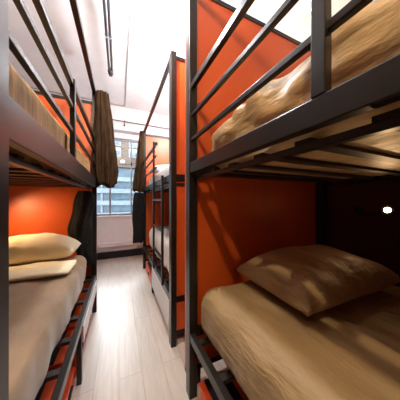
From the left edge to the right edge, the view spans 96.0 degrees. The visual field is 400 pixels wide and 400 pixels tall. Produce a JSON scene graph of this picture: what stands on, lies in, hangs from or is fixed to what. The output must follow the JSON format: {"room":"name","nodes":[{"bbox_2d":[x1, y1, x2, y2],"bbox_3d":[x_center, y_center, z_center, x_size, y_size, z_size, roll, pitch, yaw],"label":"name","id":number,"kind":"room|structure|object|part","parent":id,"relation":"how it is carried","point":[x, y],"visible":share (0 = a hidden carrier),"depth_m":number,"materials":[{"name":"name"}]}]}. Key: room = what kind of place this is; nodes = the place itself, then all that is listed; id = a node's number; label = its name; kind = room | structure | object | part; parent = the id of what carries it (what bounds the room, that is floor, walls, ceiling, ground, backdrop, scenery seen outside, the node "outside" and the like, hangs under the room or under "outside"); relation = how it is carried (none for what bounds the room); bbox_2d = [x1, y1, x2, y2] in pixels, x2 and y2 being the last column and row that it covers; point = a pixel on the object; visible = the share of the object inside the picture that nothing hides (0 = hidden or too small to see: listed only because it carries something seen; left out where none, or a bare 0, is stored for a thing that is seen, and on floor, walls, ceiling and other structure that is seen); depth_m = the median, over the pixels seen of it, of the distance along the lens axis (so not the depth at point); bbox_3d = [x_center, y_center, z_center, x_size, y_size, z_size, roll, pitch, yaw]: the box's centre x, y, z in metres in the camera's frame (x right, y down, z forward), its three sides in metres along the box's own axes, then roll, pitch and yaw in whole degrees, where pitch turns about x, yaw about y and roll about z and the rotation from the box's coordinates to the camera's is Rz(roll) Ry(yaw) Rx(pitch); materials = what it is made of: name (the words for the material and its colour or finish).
{"room":"dormitory","nodes":[
{"label":"dormitory","id":0,"kind":"room"},
{"bbox_2d":[97,141,137,213],"bbox_3d":[-7.078,0.400,18.166,30.000,13.900,5.060,0,0,-24],"label":"building","id":1,"kind":"structure","parent":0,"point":[120,194],"depth_m":15.73,"materials":[{"name":"concrete"}]},
{"bbox_2d":[97,132,142,252],"bbox_3d":[-2.066,-0.445,5.102,4.120,4.010,0.200,0,0,-24],"label":"wall","id":2,"kind":"structure","parent":0,"point":[109,229],"depth_m":4.91,"materials":[{"name":"white paint"}]},
{"bbox_2d":[35,90,168,137],"bbox_3d":[-1.977,-2.145,4.906,4.120,0.610,0.230,0,0,-24],"label":"beam","id":3,"kind":"structure","parent":2,"relation":"attached to","point":[118,113],"depth_m":4.91,"materials":[{"name":"white paint"}]},
{"bbox_2d":[97,138,137,217],"bbox_3d":[-2.320,-0.623,4.911,1.880,2.155,0.180,0,0,-24],"label":"window","id":4,"kind":"structure","parent":2,"relation":"in","point":[131,164],"depth_m":5.05,"materials":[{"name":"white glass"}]},
{"bbox_3d":[-2.307,0.440,4.883,1.880,0.030,0.120,0,0,-24],"label":"sill","id":5,"kind":"part","parent":4,"relation":"part of","materials":[{"name":"white paint"}]},
{"bbox_2d":[97,248,142,259],"bbox_3d":[-2.014,1.470,4.988,4.120,0.180,0.050,0,0,-24],"label":"baseboard","id":6,"kind":"structure","parent":2,"relation":"attached to","point":[130,252],"depth_m":4.88,"materials":[{"name":"black metal"}]},
{"bbox_2d":[97,241,142,247],"bbox_3d":[-2.000,1.185,4.956,4.120,0.090,0.120,0,0,-24],"label":"trim","id":7,"kind":"structure","parent":2,"relation":"attached to","point":[122,243],"depth_m":4.80,"materials":[{"name":"white paint"}]},
{"bbox_2d":[71,255,227,399],"bbox_3d":[-0.424,1.610,1.454,4.320,0.100,8.400,0,0,-24],"label":"floor","id":8,"kind":"structure","parent":0,"point":[127,354],"depth_m":1.90,"materials":[{"name":"brown wood"}]},
{"bbox_2d":[0,0,96,399],"bbox_3d":[-1.657,0.020,1.207,1.468,3.080,2.298,0,0,-24],"label":"bunk bed","id":9,"kind":"object","parent":8,"relation":"on","point":[19,130],"visible":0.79,"depth_m":0.82,"materials":[{"name":"brown metal"}]},
{"bbox_3d":[-0.557,0.020,0.475,0.055,3.080,0.060,0,0,-24],"label":"post","id":10,"kind":"part","parent":9,"relation":"part of","materials":[{"name":"brown metal"}]},
{"bbox_2d":[9,255,86,399],"bbox_3d":[-1.656,0.860,1.172,1.356,0.391,2.092,0,0,-24],"label":"mattress","id":11,"kind":"object","parent":9,"relation":"on","point":[40,309],"visible":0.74,"depth_m":1.11,"materials":[{"name":"beige fabric"}]},
{"bbox_2d":[9,260,75,281],"bbox_3d":[-1.645,0.649,1.638,0.836,0.053,0.410,0,0,-24],"label":"sheet","id":12,"kind":"object","parent":11,"relation":"on","point":[50,268],"visible":0.88,"depth_m":1.65,"materials":[{"name":"beige fabric"}]},
{"bbox_2d":[9,233,80,265],"bbox_3d":[-1.827,0.521,1.963,0.840,0.308,0.420,0,0,-24],"label":"pillow","id":13,"kind":"object","parent":11,"relation":"on","point":[42,247],"visible":0.93,"depth_m":1.86,"materials":[{"name":"beige fabric"}]},
{"bbox_2d":[9,62,89,184],"bbox_3d":[-1.633,-0.358,1.186,1.332,0.353,2.079,0,0,-24],"label":"mattress","id":14,"kind":"object","parent":9,"relation":"on","point":[20,91],"visible":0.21,"depth_m":0.85,"materials":[{"name":"beige fabric"}]},
{"bbox_3d":[-1.013,-0.495,1.497,0.024,0.027,2.178,0,0,-24],"label":"guard rail","id":15,"kind":"part","parent":9,"relation":"part of","materials":[{"name":"brown metal"}]},
{"bbox_3d":[-1.013,-0.240,1.497,0.040,0.130,2.178,0,0,-24],"label":"rail","id":16,"kind":"part","parent":9,"relation":"part of","materials":[{"name":"brown metal"}]},
{"bbox_3d":[-1.013,-0.670,1.497,0.024,0.027,2.178,0,0,-24],"label":"guard rail","id":17,"kind":"part","parent":9,"relation":"part of","materials":[{"name":"brown metal"}]},
{"bbox_3d":[-1.016,-0.845,1.496,0.032,0.044,2.178,0,0,-24],"label":"guard rail","id":18,"kind":"part","parent":9,"relation":"part of","materials":[{"name":"brown metal"}]},
{"bbox_3d":[-1.013,1.073,1.497,0.040,0.065,2.178,0,0,-24],"label":"rail","id":19,"kind":"part","parent":9,"relation":"part of","materials":[{"name":"brown metal"}]},
{"bbox_3d":[-0.916,-0.586,1.298,0.032,0.562,0.040,0,0,-24],"label":"guard post","id":20,"kind":"part","parent":9,"relation":"part of","materials":[{"name":"brown metal"}]},
{"bbox_3d":[-1.027,1.333,1.534,0.035,0.455,0.040,0,0,-24],"label":"leg","id":21,"kind":"part","parent":9,"relation":"part of","materials":[{"name":"black metal"}]},
{"bbox_2d":[67,191,94,265],"bbox_3d":[-1.560,0.380,2.374,0.311,1.000,0.167,0,0,-24],"label":"curtain","id":22,"kind":"object","parent":9,"relation":"hanging from","point":[80,226],"visible":0.88,"depth_m":2.34,"materials":[{"name":"black fabric"}]},
{"bbox_3d":[-1.016,-1.495,1.496,0.045,0.050,2.178,0,0,-24],"label":"rail","id":23,"kind":"part","parent":9,"relation":"part of","materials":[{"name":"brown metal"}]},
{"bbox_3d":[-1.227,1.177,2.030,0.007,0.145,0.990,0,0,-24],"label":"kick plate","id":24,"kind":"part","parent":9,"relation":"part of","materials":[{"name":"paint"}]},
{"bbox_3d":[-1.475,0.020,2.516,0.055,3.080,0.060,0,0,-24],"label":"post","id":25,"kind":"part","parent":9,"relation":"part of","materials":[{"name":"brown metal"}]},
{"bbox_2d":[90,90,118,187],"bbox_3d":[-1.323,-0.830,2.504,0.348,1.320,0.163,0,0,-24],"label":"curtain","id":26,"kind":"object","parent":9,"relation":"hanging from","point":[105,171],"visible":0.99,"depth_m":2.45,"materials":[{"name":"brown fabric"}]},
{"bbox_2d":[9,90,91,300],"bbox_3d":[-2.183,0.085,2.269,1.520,2.950,0.046,0,0,-24],"label":"partition wall","id":27,"kind":"structure","parent":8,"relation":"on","point":[32,210],"depth_m":2.35,"materials":[{"name":"orange laminate"}]},
{"bbox_3d":[-2.183,-1.370,2.269,1.520,0.040,0.046,0,0,-24],"label":"trim","id":28,"kind":"part","parent":27,"relation":"part of","materials":[{"name":"black metal"}]},
{"bbox_2d":[35,367,74,399],"bbox_3d":[-1.243,1.466,1.206,0.635,0.187,0.352,0,0,-24],"label":"storage box","id":29,"kind":"object","parent":8,"relation":"on","point":[45,392],"visible":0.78,"depth_m":1.32,"materials":[{"name":"orange plastic"}]},
{"bbox_3d":[-0.960,1.440,1.334,0.014,0.020,0.120,0,0,-24],"label":"handle","id":30,"kind":"part","parent":29,"relation":"part of","materials":[{"name":"black metal"}]},
{"bbox_2d":[47,327,84,375],"bbox_3d":[-1.440,1.466,1.644,0.635,0.187,0.432,0,0,-24],"label":"storage box","id":31,"kind":"object","parent":8,"relation":"on","point":[58,354],"visible":0.09,"depth_m":1.60,"materials":[{"name":"orange plastic"}]},
{"bbox_2d":[65,305,91,336],"bbox_3d":[-1.643,1.466,2.095,0.635,0.187,0.442,0,0,-24],"label":"storage box","id":32,"kind":"object","parent":8,"relation":"on","point":[76,310],"visible":0.03,"depth_m":2.17,"materials":[{"name":"orange plastic"}]},
{"bbox_3d":[-1.647,1.390,2.094,0.627,0.020,0.442,0,0,-24],"label":"lid","id":33,"kind":"part","parent":32,"relation":"part of","materials":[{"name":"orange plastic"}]},
{"bbox_2d":[145,261,168,284],"bbox_3d":[-0.693,1.466,3.669,0.705,0.187,0.952,0,0,-24],"label":"storage box","id":34,"kind":"object","parent":8,"relation":"on","point":[148,264],"visible":0.26,"depth_m":3.57,"materials":[{"name":"orange plastic"}]},
{"bbox_2d":[146,134,168,261],"bbox_3d":[-0.528,0.015,4.549,1.730,3.090,0.046,0,0,-24],"label":"board","id":35,"kind":"object","parent":8,"relation":"on","point":[162,149],"visible":0.04,"depth_m":4.30,"materials":[{"name":"orange laminate"}]},
{"bbox_3d":[-0.528,-1.510,4.549,1.730,0.040,0.046,0,0,-24],"label":"trim","id":36,"kind":"part","parent":35,"relation":"part of","materials":[{"name":"black metal"}]},
{"bbox_2d":[143,50,184,347],"bbox_3d":[-0.051,-0.010,3.366,1.730,3.140,2.480,0,0,-24],"label":"bunk bed","id":37,"kind":"object","parent":8,"relation":"on","point":[167,298],"visible":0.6,"depth_m":1.95,"materials":[{"name":"brown metal"}]},
{"bbox_2d":[132,192,145,243],"bbox_3d":[-1.360,0.395,4.015,0.290,1.130,0.113,0,0,-24],"label":"curtain","id":38,"kind":"object","parent":37,"relation":"hanging from","point":[138,209],"visible":1,"depth_m":3.97,"materials":[{"name":"black fabric"}]},
{"bbox_2d":[132,131,146,191],"bbox_3d":[-1.360,-0.860,4.049,0.304,1.380,0.099,0,0,-24],"label":"curtain","id":39,"kind":"object","parent":37,"relation":"hanging from","point":[138,180],"visible":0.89,"depth_m":4.02,"materials":[{"name":"brown fabric"}]},
{"bbox_3d":[-1.275,-0.010,4.125,0.060,3.140,0.090,0,0,-24],"label":"post","id":40,"kind":"part","parent":37,"relation":"part of","materials":[{"name":"brown metal"}]},
{"bbox_3d":[-1.210,-0.586,3.951,0.032,0.612,0.040,0,0,-24],"label":"guard post","id":41,"kind":"part","parent":37,"relation":"part of","materials":[{"name":"brown metal"}]},
{"bbox_3d":[-0.963,-0.870,3.427,0.032,0.044,1.440,0,0,-24],"label":"guard rail","id":42,"kind":"part","parent":37,"relation":"part of","materials":[{"name":"brown metal"}]},
{"bbox_3d":[-0.787,-1.555,3.034,0.045,0.050,2.300,0,0,-24],"label":"rail","id":43,"kind":"part","parent":37,"relation":"part of","materials":[{"name":"brown metal"}]},
{"bbox_3d":[-0.790,1.073,3.033,0.040,0.065,2.300,0,0,-24],"label":"rail","id":44,"kind":"part","parent":37,"relation":"part of","materials":[{"name":"brown metal"}]},
{"bbox_3d":[-0.790,-0.240,3.033,0.040,0.080,2.300,0,0,-24],"label":"rail","id":45,"kind":"part","parent":37,"relation":"part of","materials":[{"name":"brown metal"}]},
{"bbox_2d":[149,226,168,271],"bbox_3d":[-0.038,0.815,3.379,1.562,0.481,2.241,0,0,-24],"label":"mattress","id":46,"kind":"object","parent":37,"relation":"on","point":[166,228],"visible":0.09,"depth_m":3.02,"materials":[{"name":"white fabric"}]},
{"bbox_2d":[149,166,168,189],"bbox_3d":[-0.037,-0.369,3.384,1.535,0.354,2.234,0,0,-24],"label":"mattress","id":47,"kind":"object","parent":37,"relation":"on","point":[165,171],"visible":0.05,"depth_m":2.99,"materials":[{"name":"white fabric"}]},
{"bbox_2d":[150,165,168,172],"bbox_3d":[-0.627,-0.645,3.830,0.800,0.179,0.500,0,0,-30],"label":"pillow","id":48,"kind":"object","parent":47,"relation":"on","point":[159,167],"visible":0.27,"depth_m":3.52,"materials":[{"name":"white fabric"}]},
{"bbox_3d":[-0.572,1.268,2.490,0.007,0.325,1.110,0,0,-24],"label":"kick plate","id":49,"kind":"part","parent":37,"relation":"part of","materials":[{"name":"paint"}]},
{"bbox_3d":[-0.294,-0.010,1.946,0.060,3.140,0.090,0,0,-24],"label":"post","id":50,"kind":"part","parent":37,"relation":"part of","materials":[{"name":"brown metal"}]},
{"bbox_3d":[0.458,1.073,2.273,1.580,0.065,0.040,0,0,-24],"label":"rail","id":51,"kind":"part","parent":37,"relation":"part of","materials":[{"name":"brown metal"}]},
{"bbox_3d":[0.458,-0.240,2.273,1.580,0.080,0.040,0,0,-24],"label":"rail","id":52,"kind":"part","parent":37,"relation":"part of","materials":[{"name":"brown metal"}]},
{"bbox_2d":[177,56,184,339],"bbox_3d":[0.481,0.005,2.287,1.625,3.110,0.050,0,0,-24],"label":"board","id":53,"kind":"object","parent":8,"relation":"on","point":[180,61],"visible":0.12,"depth_m":1.96,"materials":[{"name":"orange laminate"}]},
{"bbox_3d":[0.481,-1.530,2.289,1.625,0.040,0.046,0,0,-24],"label":"trim","id":54,"kind":"part","parent":53,"relation":"part of","materials":[{"name":"black metal"}]},
{"bbox_3d":[0.481,1.430,2.289,1.625,0.040,0.042,0,0,-24],"label":"trim","id":55,"kind":"part","parent":53,"relation":"part of","materials":[{"name":"black metal"}]},
{"bbox_2d":[199,369,248,399],"bbox_3d":[0.456,1.466,1.115,0.665,0.187,0.832,0,0,-24],"label":"storage box","id":56,"kind":"object","parent":8,"relation":"on","point":[207,392],"visible":0.27,"depth_m":1.30,"materials":[{"name":"orange plastic"}]},
{"bbox_2d":[185,0,315,383],"bbox_3d":[0.675,-0.115,1.856,1.745,3.350,0.046,0,0,-24],"label":"partition wall","id":57,"kind":"structure","parent":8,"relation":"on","point":[239,220],"depth_m":1.66,"materials":[{"name":"orange laminate"}]},
{"bbox_3d":[0.675,1.410,1.856,1.745,0.040,0.042,0,0,-24],"label":"trim","id":58,"kind":"part","parent":57,"relation":"part of","materials":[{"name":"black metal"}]},
{"bbox_3d":[0.675,-1.770,1.856,1.745,0.040,0.046,0,0,-24],"label":"trim","id":59,"kind":"part","parent":57,"relation":"part of","materials":[{"name":"black metal"}]},
{"bbox_2d":[186,0,399,399],"bbox_3d":[1.106,-0.105,0.832,1.700,3.330,2.170,0,0,-24],"label":"bunk bed","id":60,"kind":"object","parent":8,"relation":"on","point":[378,86],"visible":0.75,"depth_m":0.79,"materials":[{"name":"brown metal"}]},
{"bbox_3d":[-0.068,-0.105,1.450,0.065,3.330,0.080,0,0,-24],"label":"post","id":61,"kind":"part","parent":60,"relation":"part of","materials":[{"name":"brown metal"}]},
{"bbox_3d":[0.675,1.073,1.790,1.570,0.065,0.040,0,0,-24],"label":"rail","id":62,"kind":"part","parent":60,"relation":"part of","materials":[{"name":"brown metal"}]},
{"bbox_3d":[0.353,1.073,0.493,0.040,0.065,2.010,0,0,-24],"label":"rail","id":63,"kind":"part","parent":60,"relation":"part of","materials":[{"name":"brown metal"}]},
{"bbox_3d":[0.356,-0.895,0.495,0.032,0.044,2.010,0,0,-24],"label":"guard rail","id":64,"kind":"part","parent":60,"relation":"part of","materials":[{"name":"brown metal"}]},
{"bbox_3d":[0.353,-0.662,0.493,0.024,0.027,2.010,0,0,-24],"label":"guard rail","id":65,"kind":"part","parent":60,"relation":"part of","materials":[{"name":"brown metal"}]},
{"bbox_3d":[0.675,-0.250,1.790,1.570,0.080,0.040,0,0,-24],"label":"rail","id":66,"kind":"part","parent":60,"relation":"part of","materials":[{"name":"brown metal"}]},
{"bbox_3d":[0.353,-0.472,0.493,0.024,0.027,2.010,0,0,-24],"label":"guard rail","id":67,"kind":"part","parent":60,"relation":"part of","materials":[{"name":"brown metal"}]},
{"bbox_3d":[0.353,-0.250,0.493,0.040,0.080,2.010,0,0,-24],"label":"rail","id":68,"kind":"part","parent":60,"relation":"part of","materials":[{"name":"brown metal"}]},
{"bbox_2d":[201,279,399,399],"bbox_3d":[1.086,0.862,0.871,1.574,0.387,1.971,0,0,-24],"label":"mattress","id":69,"kind":"object","parent":60,"relation":"on","point":[350,350],"visible":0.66,"depth_m":0.89,"materials":[{"name":"beige fabric"}]},
{"bbox_2d":[235,245,399,316],"bbox_3d":[0.862,0.522,1.375,0.980,0.300,0.640,0,0,-23],"label":"pillow","id":70,"kind":"object","parent":69,"relation":"on","point":[311,279],"visible":1,"depth_m":1.15,"materials":[{"name":"beige fabric"}]},
{"bbox_2d":[211,0,399,178],"bbox_3d":[1.127,-0.399,0.797,1.577,0.385,1.855,0,0,-24],"label":"mattress","id":71,"kind":"object","parent":60,"relation":"on","point":[371,37],"visible":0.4,"depth_m":0.65,"materials":[{"name":"fabric"}]},
{"bbox_3d":[1.423,-0.105,2.121,0.065,3.330,0.080,0,0,-24],"label":"post","id":72,"kind":"part","parent":60,"relation":"part of","materials":[{"name":"brown metal"}]},
{"bbox_3d":[0.340,-0.604,0.506,0.032,0.627,0.040,0,0,-24],"label":"guard post","id":73,"kind":"part","parent":60,"relation":"part of","materials":[{"name":"brown metal"}]},
{"bbox_3d":[1.859,-0.250,1.171,0.040,0.080,2.010,0,0,-24],"label":"rail","id":74,"kind":"part","parent":60,"relation":"part of","materials":[{"name":"brown metal"}]},
{"bbox_2d":[9,0,310,115],"bbox_3d":[-0.424,-2.510,1.454,4.320,0.120,8.400,0,0,-24],"label":"ceiling","id":75,"kind":"structure","parent":0,"point":[157,28],"depth_m":2.77,"materials":[{"name":"paint"}]},
{"bbox_2d":[31,0,131,105],"bbox_3d":[-1.795,-2.438,1.977,1.949,0.018,5.079,0,0,-24],"label":"conduit","id":76,"kind":"object","parent":75,"relation":"attached to","point":[131,0],"visible":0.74,"depth_m":3.12,"materials":[{"name":"white metal"}]},
{"bbox_2d":[102,0,113,76],"bbox_3d":[-0.881,-2.295,1.642,0.100,0.310,3.317,0,0,-24],"label":"ceiling pipe","id":77,"kind":"object","parent":75,"relation":"attached to","point":[107,35],"visible":1,"depth_m":2.40,"materials":[{"name":"silver metal"}]},
{"bbox_2d":[287,0,375,41],"bbox_3d":[1.480,-0.445,2.365,0.100,4.010,8.300,0,0,-24],"label":"wall","id":78,"kind":"structure","parent":0,"point":[301,31],"depth_m":2.39,"materials":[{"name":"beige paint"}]},
{"bbox_2d":[113,119,168,128],"bbox_3d":[-1.921,-2.023,4.757,4.000,0.186,0.088,0,0,-24],"label":"curtain rod","id":79,"kind":"object","parent":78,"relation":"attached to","point":[124,121],"visible":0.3,"depth_m":4.82,"materials":[{"name":"black metal"}]},
{"bbox_2d":[326,176,399,286],"bbox_3d":[1.550,-0.045,2.068,0.015,3.210,7.700,0,0,-24],"label":"wall panel","id":80,"kind":"object","parent":78,"relation":"attached to","point":[376,238],"depth_m":1.80,"materials":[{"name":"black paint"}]},
{"bbox_2d":[354,205,395,215],"bbox_3d":[1.599,0.093,1.675,0.100,0.113,0.457,0,0,15],"label":"reading lamp","id":81,"kind":"object","parent":80,"relation":"attached to","point":[387,210],"visible":1,"depth_m":1.50,"materials":[{"name":"black metal"}]},
{"bbox_3d":[1.641,0.100,1.857,0.022,0.090,0.090,0,0,-24],"label":"wall plate","id":82,"kind":"part","parent":81,"relation":"part of","materials":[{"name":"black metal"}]},
{"bbox_3d":[1.539,0.083,1.478,0.044,0.044,0.044,0,0,-24],"label":"bulb","id":83,"kind":"part","parent":81,"relation":"part of","materials":[{"name":"white"}]}
]}

